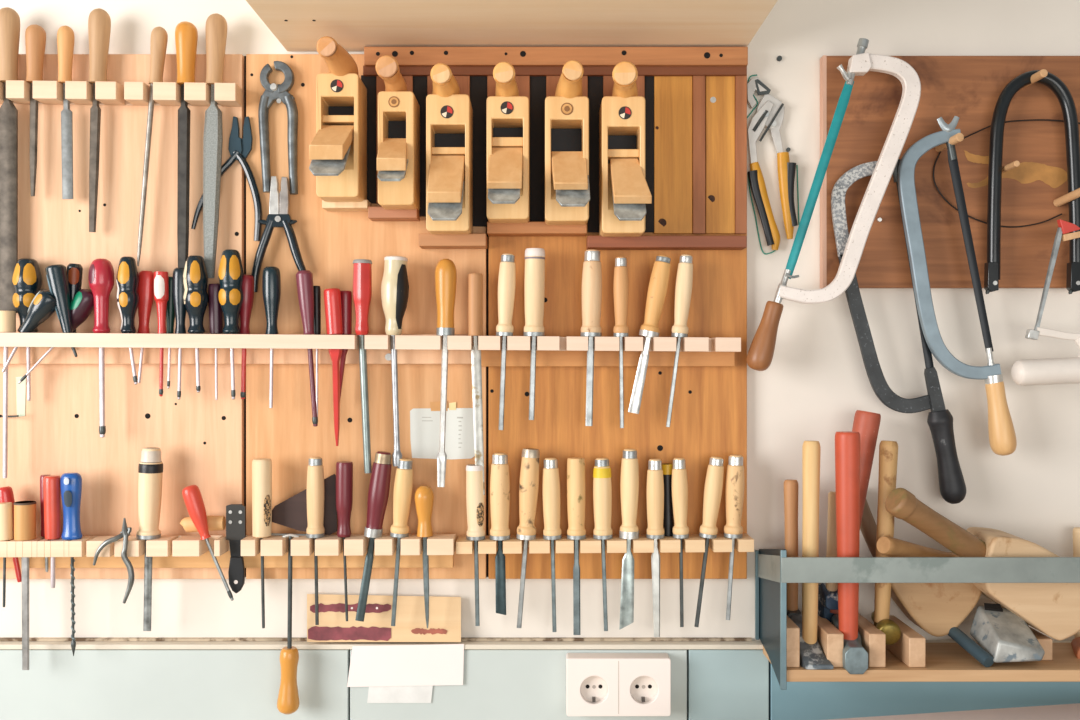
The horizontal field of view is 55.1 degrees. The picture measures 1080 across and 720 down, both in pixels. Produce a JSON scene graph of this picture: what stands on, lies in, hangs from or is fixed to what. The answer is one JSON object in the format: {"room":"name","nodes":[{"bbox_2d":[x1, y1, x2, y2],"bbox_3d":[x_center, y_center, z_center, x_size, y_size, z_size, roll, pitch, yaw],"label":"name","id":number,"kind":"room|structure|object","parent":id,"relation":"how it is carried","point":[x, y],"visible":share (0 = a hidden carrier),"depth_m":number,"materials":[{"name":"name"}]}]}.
{"room":"woodworking workshop","nodes":[
{"label":"woodworking workshop","id":0,"kind":"room"},
{"bbox_2d":[0,0,1079,649],"bbox_3d":[0.000,0.050,1.560,6.400,2.800,0.120,0,0,0],"label":"wall","id":1,"kind":"structure","parent":0,"point":[815,382],"depth_m":1.50,"materials":[{"name":"paint"}]},
{"bbox_2d":[0,54,243,578],"bbox_3d":[-0.644,-0.062,1.492,0.434,0.754,0.015,0,0,0],"label":"wooden board","id":2,"kind":"object","parent":1,"relation":"attached to","point":[199,437],"visible":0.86,"depth_m":1.49,"materials":[{"name":"wood"}]},
{"bbox_2d":[0,80,241,106],"bbox_3d":[-0.609,-0.378,1.467,0.365,0.030,0.034,0,0,0],"label":"rack","id":3,"kind":"object","parent":2,"relation":"attached to","point":[17,91],"visible":0.9,"depth_m":1.45,"materials":[{"name":"brown wood"}]},
{"bbox_2d":[0,7,19,312],"bbox_3d":[-0.754,-0.283,1.466,0.031,0.432,0.031,0,0,0],"label":"file","id":4,"kind":"object","parent":3,"relation":"in","point":[9,18],"visible":0.95,"depth_m":1.46,"materials":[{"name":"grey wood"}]},
{"bbox_2d":[25,24,45,195],"bbox_3d":[-0.715,-0.354,1.466,0.027,0.242,0.027,0,0,0],"label":"file","id":5,"kind":"object","parent":3,"relation":"in","point":[35,35],"visible":0.97,"depth_m":1.46,"materials":[{"name":"brown wood"}]},
{"bbox_2d":[57,25,74,198],"bbox_3d":[-0.672,-0.351,1.466,0.023,0.245,0.023,0,0,0],"label":"file","id":6,"kind":"object","parent":3,"relation":"in","point":[65,34],"visible":0.96,"depth_m":1.46,"materials":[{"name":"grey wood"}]},
{"bbox_2d":[88,8,110,231],"bbox_3d":[-0.624,-0.339,1.466,0.030,0.316,0.030,0,0,0],"label":"file","id":7,"kind":"object","parent":3,"relation":"in","point":[99,21],"visible":0.98,"depth_m":1.46,"materials":[{"name":"brown wood"}]},
{"bbox_2d":[137,26,167,265],"bbox_3d":[-0.549,-0.303,1.466,0.043,0.339,0.023,0,0,0],"label":"file","id":8,"kind":"object","parent":3,"relation":"in","point":[158,41],"visible":0.97,"depth_m":1.46,"materials":[{"name":"brown wood"}]},
{"bbox_2d":[175,21,197,267],"bbox_3d":[-0.501,-0.302,1.466,0.031,0.354,0.031,0,0,0],"label":"file","id":9,"kind":"object","parent":3,"relation":"in","point":[186,33],"visible":0.98,"depth_m":1.46,"materials":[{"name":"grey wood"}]},
{"bbox_2d":[203,13,226,277],"bbox_3d":[-0.459,-0.303,1.466,0.030,0.374,0.030,0,0,-39],"label":"file","id":10,"kind":"object","parent":3,"relation":"in","point":[216,24],"visible":0.98,"depth_m":1.46,"materials":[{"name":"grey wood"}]},
{"bbox_2d":[191,116,261,240],"bbox_3d":[-0.448,-0.259,1.478,0.101,0.179,0.011,0,0,0],"label":"pliers","id":11,"kind":"object","parent":2,"relation":"attached to","point":[239,149],"visible":0.99,"depth_m":1.48,"materials":[{"name":"paint"}]},
{"bbox_2d":[0,474,455,567],"bbox_3d":[-0.472,0.228,1.456,0.704,0.134,0.056,0,0,0],"label":"tool rack","id":12,"kind":"object","parent":2,"relation":"attached to","point":[185,551],"depth_m":1.45,"materials":[{"name":"brown wood"}]},
{"bbox_2d":[13,501,35,669],"bbox_3d":[-0.719,0.316,1.444,0.029,0.234,0.029,0,0,0],"label":"tool","id":13,"kind":"object","parent":12,"relation":"in","point":[24,511],"visible":1,"depth_m":1.44,"materials":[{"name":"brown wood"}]},
{"bbox_2d":[43,475,60,587],"bbox_3d":[-0.681,0.240,1.444,0.023,0.156,0.022,0,0,0],"label":"screwdriver","id":14,"kind":"object","parent":12,"relation":"in","point":[51,484],"visible":1,"depth_m":1.44,"materials":[{"name":"paint"}]},
{"bbox_2d":[60,473,82,655],"bbox_3d":[-0.654,0.286,1.445,0.026,0.256,0.026,0,0,-44],"label":"gimlet","id":15,"kind":"object","parent":12,"relation":"in","point":[70,483],"visible":1,"depth_m":1.44,"materials":[{"name":"blue plastic"}]},
{"bbox_2d":[136,447,162,630],"bbox_3d":[-0.547,0.252,1.450,0.035,0.257,0.034,0,0,28],"label":"chisel","id":16,"kind":"object","parent":12,"relation":"in","point":[150,467],"visible":1,"depth_m":1.44,"materials":[{"name":"brown wood"}]},
{"bbox_2d":[182,485,233,600],"bbox_3d":[-0.462,0.254,1.440,0.071,0.162,0.024,0,0,0],"label":"screwdriver","id":17,"kind":"object","parent":12,"relation":"in","point":[192,496],"visible":1,"depth_m":1.43,"materials":[{"name":"paint"}]},
{"bbox_2d":[226,504,245,592],"bbox_3d":[-0.427,0.265,1.452,0.027,0.124,0.008,0,0,0],"label":"knife","id":18,"kind":"object","parent":12,"relation":"in","point":[235,513],"visible":0.99,"depth_m":1.45,"materials":[{"name":"paint"}]},
{"bbox_2d":[252,458,271,627],"bbox_3d":[-0.390,0.257,1.450,0.028,0.237,0.028,0,0,0],"label":"chisel","id":19,"kind":"object","parent":12,"relation":"in","point":[261,467],"visible":0.97,"depth_m":1.44,"materials":[{"name":"brown wood"}]},
{"bbox_2d":[277,534,298,713],"bbox_3d":[-0.353,0.369,1.450,0.031,0.251,0.031,0,0,0],"label":"screwdriver","id":20,"kind":"object","parent":12,"relation":"in","point":[288,696],"visible":0.99,"depth_m":1.44,"materials":[{"name":"wood"}]},
{"bbox_2d":[306,457,324,624],"bbox_3d":[-0.315,0.254,1.450,0.026,0.236,0.026,0,0,0],"label":"chisel","id":21,"kind":"object","parent":12,"relation":"in","point":[315,529],"visible":1,"depth_m":1.44,"materials":[{"name":"brown wood"}]},
{"bbox_2d":[336,461,352,620],"bbox_3d":[-0.274,0.254,1.450,0.024,0.223,0.024,0,0,0],"label":"chisel","id":22,"kind":"object","parent":12,"relation":"in","point":[344,469],"visible":0.97,"depth_m":1.44,"materials":[{"name":"brown wood"}]},
{"bbox_2d":[355,451,391,621],"bbox_3d":[-0.233,0.247,1.450,0.051,0.239,0.029,0,0,0],"label":"chisel","id":23,"kind":"object","parent":12,"relation":"in","point":[379,486],"visible":1,"depth_m":1.44,"materials":[{"name":"brown wood"}]},
{"bbox_2d":[390,458,412,625],"bbox_3d":[-0.194,0.256,1.450,0.032,0.235,0.026,0,0,0],"label":"chisel","id":24,"kind":"object","parent":12,"relation":"in","point":[403,483],"visible":1,"depth_m":1.44,"materials":[{"name":"brown wood"}]},
{"bbox_2d":[415,486,433,627],"bbox_3d":[-0.162,0.276,1.450,0.027,0.199,0.027,0,0,0],"label":"bradawl","id":25,"kind":"object","parent":12,"relation":"in","point":[424,496],"visible":0.99,"depth_m":1.44,"materials":[{"name":"brown wood"}]},
{"bbox_2d":[0,649,349,719],"bbox_3d":[-1.667,0.932,1.490,2.786,1.034,0.020,0,0,0],"label":"panel","id":26,"kind":"object","parent":1,"relation":"attached to","point":[90,684],"depth_m":1.48,"materials":[{"name":"paint"}]},
{"bbox_2d":[246,54,485,578],"bbox_3d":[-0.250,-0.062,1.492,0.344,0.754,0.015,0,0,0],"label":"wooden board","id":27,"kind":"object","parent":1,"relation":"attached to","point":[329,242],"visible":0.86,"depth_m":1.49,"materials":[{"name":"wood"}]},
{"bbox_2d":[258,61,297,194],"bbox_3d":[-0.374,-0.331,1.477,0.057,0.189,0.016,0,0,0],"label":"carpenter pincers","id":28,"kind":"object","parent":27,"relation":"attached to","point":[273,92],"visible":1,"depth_m":1.47,"materials":[{"name":"metal"}]},
{"bbox_2d":[251,176,305,291],"bbox_3d":[-0.372,-0.179,1.470,0.080,0.165,0.013,0,0,0],"label":"pliers","id":29,"kind":"object","parent":27,"relation":"attached to","point":[278,216],"visible":0.98,"depth_m":1.47,"materials":[{"name":"metal"}]},
{"bbox_2d":[0,333,740,365],"bbox_3d":[-0.273,-0.015,1.456,1.102,0.047,0.056,0,0,0],"label":"tool rack","id":30,"kind":"object","parent":27,"relation":"attached to","point":[288,348],"visible":0.87,"depth_m":1.46,"materials":[{"name":"brown wood"}]},
{"bbox_2d":[0,311,15,477],"bbox_3d":[-0.749,0.048,1.450,0.025,0.234,0.025,0,0,0],"label":"screwdriver","id":31,"kind":"object","parent":30,"relation":"in","point":[7,318],"visible":0.97,"depth_m":1.45,"materials":[{"name":"metal"}]},
{"bbox_2d":[12,258,41,400],"bbox_3d":[-0.725,-0.042,1.463,0.038,0.201,0.038,0,0,0],"label":"screwdriver","id":32,"kind":"object","parent":30,"relation":"in","point":[27,277],"visible":0.8,"depth_m":1.45,"materials":[{"name":"black plastic"}]},
{"bbox_2d":[2,289,55,371],"bbox_3d":[-0.707,-0.041,1.436,0.081,0.115,0.033,0,0,0],"label":"screwdriver","id":33,"kind":"object","parent":30,"relation":"in","point":[42,307],"visible":0.97,"depth_m":1.43,"materials":[{"name":"black plastic"}]},
{"bbox_2d":[45,264,76,356],"bbox_3d":[-0.665,-0.068,1.439,0.044,0.129,0.027,0,0,0],"label":"screwdriver","id":34,"kind":"object","parent":30,"relation":"in","point":[56,275],"visible":1,"depth_m":1.43,"materials":[{"name":"black plastic"}]},
{"bbox_2d":[88,259,113,437],"bbox_3d":[-0.615,-0.017,1.450,0.034,0.250,0.034,0,0,0],"label":"screwdriver","id":35,"kind":"object","parent":30,"relation":"in","point":[101,271],"visible":0.99,"depth_m":1.44,"materials":[{"name":"paint"}]},
{"bbox_2d":[116,257,138,384],"bbox_3d":[-0.577,-0.055,1.448,0.030,0.179,0.030,0,0,0],"label":"screwdriver","id":36,"kind":"object","parent":30,"relation":"in","point":[127,278],"visible":0.98,"depth_m":1.44,"materials":[{"name":"black plastic"}]},
{"bbox_2d":[137,271,153,382],"bbox_3d":[-0.558,-0.047,1.464,0.025,0.159,0.017,0,0,0],"label":"screwdriver","id":37,"kind":"object","parent":30,"relation":"in","point":[146,278],"visible":0.93,"depth_m":1.46,"materials":[{"name":"red plastic"}]},
{"bbox_2d":[154,271,168,395],"bbox_3d":[-0.529,-0.036,1.444,0.020,0.174,0.020,0,0,0],"label":"screwdriver","id":38,"kind":"object","parent":30,"relation":"in","point":[161,279],"visible":1,"depth_m":1.44,"materials":[{"name":"red plastic"}]},
{"bbox_2d":[183,255,208,391],"bbox_3d":[-0.482,-0.050,1.448,0.034,0.191,0.034,0,0,0],"label":"screwdriver","id":39,"kind":"object","parent":30,"relation":"in","point":[195,275],"visible":0.99,"depth_m":1.44,"materials":[{"name":"black plastic"}]},
{"bbox_2d":[218,249,243,398],"bbox_3d":[-0.432,-0.049,1.448,0.034,0.209,0.034,0,0,0],"label":"screwdriver","id":40,"kind":"object","parent":30,"relation":"in","point":[231,272],"visible":0.99,"depth_m":1.44,"materials":[{"name":"black plastic"}]},
{"bbox_2d":[262,267,280,407],"bbox_3d":[-0.376,-0.032,1.450,0.025,0.198,0.025,0,0,0],"label":"screwdriver","id":41,"kind":"object","parent":30,"relation":"in","point":[271,278],"visible":0.98,"depth_m":1.44,"materials":[{"name":"black plastic"}]},
{"bbox_2d":[296,270,317,426],"bbox_3d":[-0.327,-0.016,1.445,0.029,0.218,0.024,0,0,32],"label":"screwdriver","id":42,"kind":"object","parent":30,"relation":"in","point":[304,279],"visible":1,"depth_m":1.44,"materials":[{"name":"paint"}]},
{"bbox_2d":[324,288,342,445],"bbox_3d":[-0.288,0.010,1.443,0.027,0.220,0.024,0,0,0],"label":"screwdriver","id":43,"kind":"object","parent":30,"relation":"in","point":[332,297],"visible":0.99,"depth_m":1.44,"materials":[{"name":"red plastic"}]},
{"bbox_2d":[353,259,371,472],"bbox_3d":[-0.249,0.009,1.450,0.027,0.299,0.028,0,0,0],"label":"screwdriver","id":44,"kind":"object","parent":30,"relation":"in","point":[362,268],"visible":1,"depth_m":1.45,"materials":[{"name":"red plastic"}]},
{"bbox_2d":[381,256,408,465],"bbox_3d":[-0.203,0.002,1.450,0.040,0.294,0.039,0,0,0],"label":"screwdriver","id":45,"kind":"object","parent":30,"relation":"in","point":[395,284],"visible":0.98,"depth_m":1.44,"materials":[{"name":"paint"}]},
{"bbox_2d":[435,259,456,486],"bbox_3d":[-0.132,0.018,1.450,0.030,0.320,0.030,0,0,0],"label":"screwdriver","id":46,"kind":"object","parent":30,"relation":"in","point":[445,271],"visible":0.99,"depth_m":1.44,"materials":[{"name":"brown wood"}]},
{"bbox_2d":[468,273,484,494],"bbox_3d":[-0.090,0.034,1.450,0.020,0.310,0.020,0,0,44],"label":"chisel","id":47,"kind":"object","parent":30,"relation":"in","point":[475,280],"visible":0.99,"depth_m":1.45,"materials":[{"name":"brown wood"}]},
{"bbox_2d":[496,254,515,429],"bbox_3d":[-0.048,-0.025,1.450,0.027,0.247,0.026,0,0,28],"label":"chisel","id":48,"kind":"object","parent":30,"relation":"in","point":[506,278],"visible":1,"depth_m":1.44,"materials":[{"name":"brown wood"}]},
{"bbox_2d":[524,248,544,419],"bbox_3d":[-0.008,-0.036,1.450,0.030,0.240,0.029,0,0,0],"label":"chisel","id":49,"kind":"object","parent":30,"relation":"in","point":[534,279],"visible":0.98,"depth_m":1.44,"materials":[{"name":"brown wood"}]},
{"bbox_2d":[581,249,601,425],"bbox_3d":[0.072,-0.031,1.450,0.030,0.247,0.029,0,0,0],"label":"chisel","id":50,"kind":"object","parent":30,"relation":"in","point":[592,270],"visible":1,"depth_m":1.44,"materials":[{"name":"brown wood"}]},
{"bbox_2d":[613,257,628,427],"bbox_3d":[0.114,-0.025,1.450,0.021,0.240,0.021,0,0,-20],"label":"chisel","id":51,"kind":"object","parent":30,"relation":"in","point":[620,285],"visible":1,"depth_m":1.44,"materials":[{"name":"brown wood"}]},
{"bbox_2d":[628,255,670,413],"bbox_3d":[0.153,-0.036,1.450,0.060,0.223,0.028,0,0,0],"label":"chisel","id":52,"kind":"object","parent":30,"relation":"in","point":[659,279],"visible":0.99,"depth_m":1.44,"materials":[{"name":"brown wood"}]},
{"bbox_2d":[666,254,692,426],"bbox_3d":[0.196,-0.027,1.450,0.038,0.242,0.024,0,0,0],"label":"chisel","id":53,"kind":"object","parent":30,"relation":"in","point":[684,279],"visible":0.99,"depth_m":1.44,"materials":[{"name":"brown wood"}]},
{"bbox_2d":[410,401,474,458],"bbox_3d":[-0.137,0.101,1.484,0.099,0.084,0.002,0,0,0],"label":"paper note","id":54,"kind":"object","parent":27,"relation":"attached to","point":[424,422],"visible":0.94,"depth_m":1.48,"materials":[{"name":"paper"}]},
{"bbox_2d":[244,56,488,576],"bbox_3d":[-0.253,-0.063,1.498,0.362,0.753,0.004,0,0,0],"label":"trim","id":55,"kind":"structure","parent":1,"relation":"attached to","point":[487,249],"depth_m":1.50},
{"bbox_2d":[0,637,751,640],"bbox_3d":[-1.392,0.404,1.497,3.397,0.004,0.006,0,0,0],"label":"trim","id":56,"kind":"structure","parent":1,"relation":"attached to","point":[1,638],"depth_m":1.49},
{"bbox_2d":[367,686,432,702],"bbox_3d":[-0.200,0.476,1.478,0.094,0.027,0.001,0,0,0],"label":"paper sheet","id":57,"kind":"object","parent":1,"relation":"attached to","point":[378,694],"visible":1,"depth_m":1.48,"materials":[{"name":"paper"}]},
{"bbox_2d":[347,644,463,686],"bbox_3d":[-0.192,0.436,1.476,0.167,0.061,0.001,0,0,0],"label":"paper sheet","id":58,"kind":"object","parent":1,"relation":"attached to","point":[429,664],"visible":1,"depth_m":1.48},
{"bbox_2d":[246,0,777,50],"bbox_3d":[-0.035,-0.698,1.319,0.662,0.504,0.358,0,0,0],"label":"upper cabinet","id":59,"kind":"object","parent":1,"relation":"attached to","point":[298,25],"visible":0.92,"depth_m":1.36,"materials":[{"name":"wood"}]},
{"bbox_2d":[350,649,686,719],"bbox_3d":[-0.031,0.932,1.490,0.482,1.034,0.020,0,0,0],"label":"panel","id":60,"kind":"object","parent":1,"relation":"attached to","point":[499,684],"depth_m":1.48,"materials":[{"name":"paint"}]},
{"bbox_2d":[0,640,1071,648],"bbox_3d":[-0.200,0.410,1.488,5.711,0.007,0.023,0,0,0],"label":"trim","id":61,"kind":"structure","parent":1,"relation":"attached to","point":[754,644],"depth_m":1.48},
{"bbox_2d":[307,594,460,641],"bbox_3d":[-0.225,0.370,1.484,0.224,0.067,0.021,0,0,0],"label":"wooden board","id":62,"kind":"object","parent":61,"relation":"on","point":[444,625],"visible":0.94,"depth_m":1.48,"materials":[{"name":"brown wood"}]},
{"bbox_2d":[489,222,746,578],"bbox_3d":[0.112,-0.067,1.492,0.371,0.762,0.015,0,0,0],"label":"wooden board","id":63,"kind":"object","parent":1,"relation":"attached to","point":[709,415],"visible":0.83,"depth_m":1.49,"materials":[{"name":"brown wood"}]},
{"bbox_2d":[322,47,747,249],"bbox_3d":[-0.005,-0.301,1.465,0.601,0.286,0.040,0,0,0],"label":"rack","id":64,"kind":"object","parent":63,"relation":"attached to","point":[695,97],"visible":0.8,"depth_m":1.48,"materials":[{"name":"brown wood"}]},
{"bbox_2d":[309,36,366,201],"bbox_3d":[-0.276,-0.324,1.415,0.059,0.205,0.121,0,0,0],"label":"plane","id":65,"kind":"object","parent":64,"relation":"on","point":[338,148],"visible":0.98,"depth_m":1.41,"materials":[{"name":"brown wood"}]},
{"bbox_2d":[375,55,419,209],"bbox_3d":[-0.196,-0.306,1.415,0.050,0.190,0.121,0,0,0],"label":"plane","id":66,"kind":"object","parent":64,"relation":"on","point":[398,156],"visible":1,"depth_m":1.41,"materials":[{"name":"brown wood"}]},
{"bbox_2d":[426,63,472,233],"bbox_3d":[-0.125,-0.283,1.416,0.059,0.216,0.120,0,0,0],"label":"plane","id":67,"kind":"object","parent":64,"relation":"on","point":[449,113],"visible":0.98,"depth_m":1.41,"materials":[{"name":"brown wood"}]},
{"bbox_2d":[487,62,529,222],"bbox_3d":[-0.044,-0.292,1.416,0.058,0.201,0.120,0,0,0],"label":"plane","id":68,"kind":"object","parent":64,"relation":"on","point":[508,114],"visible":0.97,"depth_m":1.41,"materials":[{"name":"brown wood"}]},
{"bbox_2d":[545,60,589,224],"bbox_3d":[0.037,-0.292,1.416,0.060,0.206,0.120,0,0,0],"label":"plane","id":69,"kind":"object","parent":64,"relation":"on","point":[567,189],"visible":1,"depth_m":1.41,"materials":[{"name":"brown wood"}]},
{"bbox_2d":[599,61,651,236],"bbox_3d":[0.116,-0.283,1.415,0.064,0.221,0.121,0,0,0],"label":"plane","id":70,"kind":"object","parent":64,"relation":"on","point":[624,192],"visible":0.99,"depth_m":1.41,"materials":[{"name":"brown wood"}]},
{"bbox_2d":[456,534,753,553],"bbox_3d":[0.090,0.259,1.459,0.413,0.020,0.050,0,0,0],"label":"tool rack","id":71,"kind":"object","parent":63,"relation":"attached to","point":[694,543],"visible":0.62,"depth_m":1.43,"materials":[{"name":"brown wood"}]},
{"bbox_2d":[466,464,484,625],"bbox_3d":[-0.090,0.261,1.455,0.028,0.227,0.027,0,0,0],"label":"chisel","id":72,"kind":"object","parent":71,"relation":"in","point":[475,499],"visible":1,"depth_m":1.45,"materials":[{"name":"brown wood"}]},
{"bbox_2d":[490,453,509,614],"bbox_3d":[-0.056,0.245,1.455,0.029,0.228,0.029,0,0,0],"label":"chisel","id":73,"kind":"object","parent":71,"relation":"in","point":[499,477],"visible":1,"depth_m":1.45,"materials":[{"name":"brown wood"}]},
{"bbox_2d":[516,448,539,627],"bbox_3d":[-0.017,0.251,1.455,0.032,0.253,0.030,0,0,35],"label":"chisel","id":74,"kind":"object","parent":71,"relation":"in","point":[529,472],"visible":1,"depth_m":1.45,"materials":[{"name":"brown wood"}]},
{"bbox_2d":[542,458,561,631],"bbox_3d":[0.017,0.260,1.455,0.027,0.245,0.026,0,0,0],"label":"chisel","id":75,"kind":"object","parent":71,"relation":"in","point":[550,480],"visible":1,"depth_m":1.45,"materials":[{"name":"brown wood"}]},
{"bbox_2d":[567,457,585,634],"bbox_3d":[0.051,0.262,1.455,0.027,0.249,0.027,0,0,32],"label":"chisel","id":76,"kind":"object","parent":71,"relation":"in","point":[576,530],"visible":1,"depth_m":1.45,"materials":[{"name":"brown wood"}]},
{"bbox_2d":[593,458,612,630],"bbox_3d":[0.088,0.260,1.455,0.028,0.244,0.027,0,0,0],"label":"chisel","id":77,"kind":"object","parent":71,"relation":"in","point":[602,485],"visible":1,"depth_m":1.45,"materials":[{"name":"brown wood"}]},
{"bbox_2d":[619,449,638,629],"bbox_3d":[0.125,0.252,1.455,0.028,0.254,0.028,0,0,38],"label":"chisel","id":78,"kind":"object","parent":71,"relation":"in","point":[629,478],"visible":1,"depth_m":1.45,"materials":[{"name":"brown wood"}]},
{"bbox_2d":[646,459,664,636],"bbox_3d":[0.162,0.264,1.455,0.026,0.250,0.026,0,0,0],"label":"chisel","id":79,"kind":"object","parent":71,"relation":"in","point":[654,488],"visible":1,"depth_m":1.45,"materials":[{"name":"brown wood"}]},
{"bbox_2d":[672,458,688,626],"bbox_3d":[0.197,0.257,1.455,0.025,0.238,0.023,0,0,0],"label":"chisel","id":80,"kind":"object","parent":71,"relation":"in","point":[679,472],"visible":1,"depth_m":1.45,"materials":[{"name":"brown wood"}]},
{"bbox_2d":[694,456,723,626],"bbox_3d":[0.238,0.256,1.455,0.041,0.240,0.026,0,0,0],"label":"chisel","id":81,"kind":"object","parent":71,"relation":"in","point":[713,487],"visible":0.99,"depth_m":1.45,"materials":[{"name":"brown wood"}]},
{"bbox_2d":[724,455,744,619],"bbox_3d":[0.273,0.250,1.455,0.028,0.232,0.028,0,0,29],"label":"chisel","id":82,"kind":"object","parent":71,"relation":"in","point":[735,482],"visible":1,"depth_m":1.45,"materials":[{"name":"brown wood"}]},
{"bbox_2d":[566,653,670,715],"bbox_3d":[0.110,0.459,1.465,0.146,0.081,0.030,0,0,0],"label":"double socket","id":83,"kind":"object","parent":1,"relation":"attached to","point":[597,684],"visible":1,"depth_m":1.45,"materials":[{"name":"plastic"}]},
{"bbox_2d":[687,649,768,719],"bbox_3d":[0.270,0.932,1.490,0.114,1.034,0.020,0,0,0],"label":"panel","id":84,"kind":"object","parent":1,"relation":"attached to","point":[723,684],"depth_m":1.48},
{"bbox_2d":[747,77,797,249],"bbox_3d":[0.334,-0.283,1.488,0.072,0.249,0.016,0,0,0],"label":"pliers","id":85,"kind":"object","parent":1,"relation":"attached to","point":[770,110],"visible":1,"depth_m":1.49,"materials":[{"name":"metal"}]},
{"bbox_2d":[747,38,920,370],"bbox_3d":[0.408,-0.216,1.440,0.240,0.462,0.035,0,0,0],"label":"hacksaw","id":86,"kind":"object","parent":1,"relation":"hanging from","point":[761,350],"visible":1,"depth_m":1.43,"materials":[{"name":"metal"}]},
{"bbox_2d":[755,549,1079,689],"bbox_3d":[0.585,0.340,1.419,0.547,0.188,0.159,0,0,0],"label":"rack","id":87,"kind":"object","parent":1,"relation":"attached to","point":[910,659],"visible":0.71,"depth_m":1.34,"materials":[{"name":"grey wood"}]},
{"bbox_2d":[784,479,800,616],"bbox_3d":[0.356,0.277,1.455,0.025,0.215,0.034,0,0,0],"label":"hammer","id":88,"kind":"object","parent":87,"relation":"on","point":[790,486],"visible":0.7,"depth_m":1.45,"materials":[{"name":"brown wood"}]},
{"bbox_2d":[789,441,833,669],"bbox_3d":[0.362,0.258,1.393,0.039,0.298,0.095,0,0,0],"label":"hammer","id":89,"kind":"object","parent":87,"relation":"on","point":[812,657],"visible":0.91,"depth_m":1.38,"materials":[{"name":"brown wood"}]},
{"bbox_2d":[820,491,837,609],"bbox_3d":[0.400,0.260,1.416,0.029,0.158,0.028,0,0,0],"label":"hammer","id":90,"kind":"object","parent":87,"relation":"on","point":[828,591],"visible":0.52,"depth_m":1.41,"materials":[{"name":"brown wood"}]},
{"bbox_2d":[831,431,867,673],"bbox_3d":[0.413,0.252,1.385,0.039,0.313,0.089,0,0,0],"label":"hammer","id":91,"kind":"object","parent":87,"relation":"on","point":[847,444],"visible":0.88,"depth_m":1.36,"materials":[{"name":"wood"}]},
{"bbox_2d":[818,410,880,621],"bbox_3d":[0.432,0.217,1.451,0.090,0.295,0.038,0,0,0],"label":"hammer","id":92,"kind":"object","parent":87,"relation":"on","point":[867,424],"visible":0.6,"depth_m":1.43,"materials":[{"name":"wood"}]},
{"bbox_2d":[871,440,900,644],"bbox_3d":[0.470,0.245,1.406,0.033,0.271,0.068,0,0,12],"label":"hammer","id":93,"kind":"object","parent":87,"relation":"on","point":[888,450],"visible":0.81,"depth_m":1.39,"materials":[{"name":"brown wood"}]},
{"bbox_2d":[877,536,981,636],"bbox_3d":[0.529,0.306,1.410,0.168,0.147,0.119,0,0,0],"label":"mallet","id":94,"kind":"object","parent":87,"relation":"on","point":[936,608],"visible":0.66,"depth_m":1.42,"materials":[{"name":"brown wood"}]},
{"bbox_2d":[885,488,1079,640],"bbox_3d":[0.596,0.269,1.402,0.294,0.204,0.106,0,0,-7],"label":"mallet","id":95,"kind":"object","parent":87,"relation":"on","point":[1053,609],"visible":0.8,"depth_m":1.36,"materials":[{"name":"brown wood"}]},
{"bbox_2d":[970,603,1044,662],"bbox_3d":[0.625,0.364,1.387,0.069,0.063,0.075,0,0,0],"label":"steel hammerhead","id":96,"kind":"object","parent":87,"relation":"on","point":[1001,633],"visible":0.92,"depth_m":1.37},
{"bbox_2d":[769,662,1079,719],"bbox_3d":[1.495,0.932,1.490,2.329,1.034,0.020,0,0,0],"label":"panel","id":97,"kind":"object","parent":1,"relation":"attached to","point":[801,700],"depth_m":1.48,"materials":[{"name":"paint"}]},
{"bbox_2d":[820,55,1079,288],"bbox_3d":[0.661,-0.270,1.491,0.511,0.333,0.018,0,0,0],"label":"board","id":98,"kind":"object","parent":1,"relation":"attached to","point":[968,88],"visible":0.77,"depth_m":1.48,"materials":[{"name":"brown wood"}]},
{"bbox_2d":[831,159,965,503],"bbox_3d":[0.507,-0.041,1.460,0.188,0.489,0.030,0,0,0],"label":"hacksaw","id":99,"kind":"object","parent":98,"relation":"hanging from","point":[952,486],"visible":0.94,"depth_m":1.46,"materials":[{"name":"paint"}]},
{"bbox_2d":[935,133,963,151],"bbox_3d":[0.575,-0.305,1.454,0.012,0.016,0.058,0,0,-7],"label":"wooden peg","id":100,"kind":"object","parent":98,"relation":"attached to","point":[958,137],"visible":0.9,"depth_m":1.44,"materials":[{"name":"brown wood"}]},
{"bbox_2d":[898,116,1016,455],"bbox_3d":[0.584,-0.103,1.448,0.164,0.474,0.035,0,0,0],"label":"hacksaw","id":101,"kind":"object","parent":100,"relation":"hanging from","point":[1002,436],"visible":1,"depth_m":1.44,"materials":[{"name":"paint"}]},
{"bbox_2d":[1023,69,1047,87],"bbox_3d":[0.694,-0.395,1.453,0.012,0.011,0.057,0,0,0],"label":"wooden peg","id":102,"kind":"object","parent":98,"relation":"attached to","point":[1039,75],"visible":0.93,"depth_m":1.43,"materials":[{"name":"brown wood"}]},
{"bbox_2d":[984,70,1079,293],"bbox_3d":[0.697,-0.251,1.459,0.139,0.316,0.020,0,0,0],"label":"frame","id":103,"kind":"object","parent":102,"relation":"hanging from","point":[1056,85],"visible":0.96,"depth_m":1.45,"materials":[{"name":"metal"}]},
{"bbox_2d":[1053,188,1079,206],"bbox_3d":[0.746,-0.230,1.454,0.012,0.021,0.059,0,0,-10],"label":"wooden peg","id":104,"kind":"object","parent":98,"relation":"attached to","point":[1075,194],"visible":1,"depth_m":1.45,"materials":[{"name":"brown wood"}]},
{"bbox_2d":[1011,219,1079,385],"bbox_3d":[0.717,-0.079,1.421,0.133,0.228,0.037,0,0,0],"label":"fretsaw","id":105,"kind":"object","parent":104,"relation":"hanging from","point":[1027,372],"visible":1,"depth_m":1.42,"materials":[{"name":"paint"}]},
{"bbox_3d":[0.000,1.500,-0.040,6.400,0.100,3.320,0,0,0],"label":"floor","id":106,"kind":"structure","parent":0,"visible":0},
{"bbox_2d":[828,703,1079,719],"bbox_3d":[0.787,0.957,1.156,1.100,0.986,0.500,0,0,-10],"label":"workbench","id":107,"kind":"object","parent":106,"relation":"on","point":[1063,711],"visible":1,"depth_m":1.35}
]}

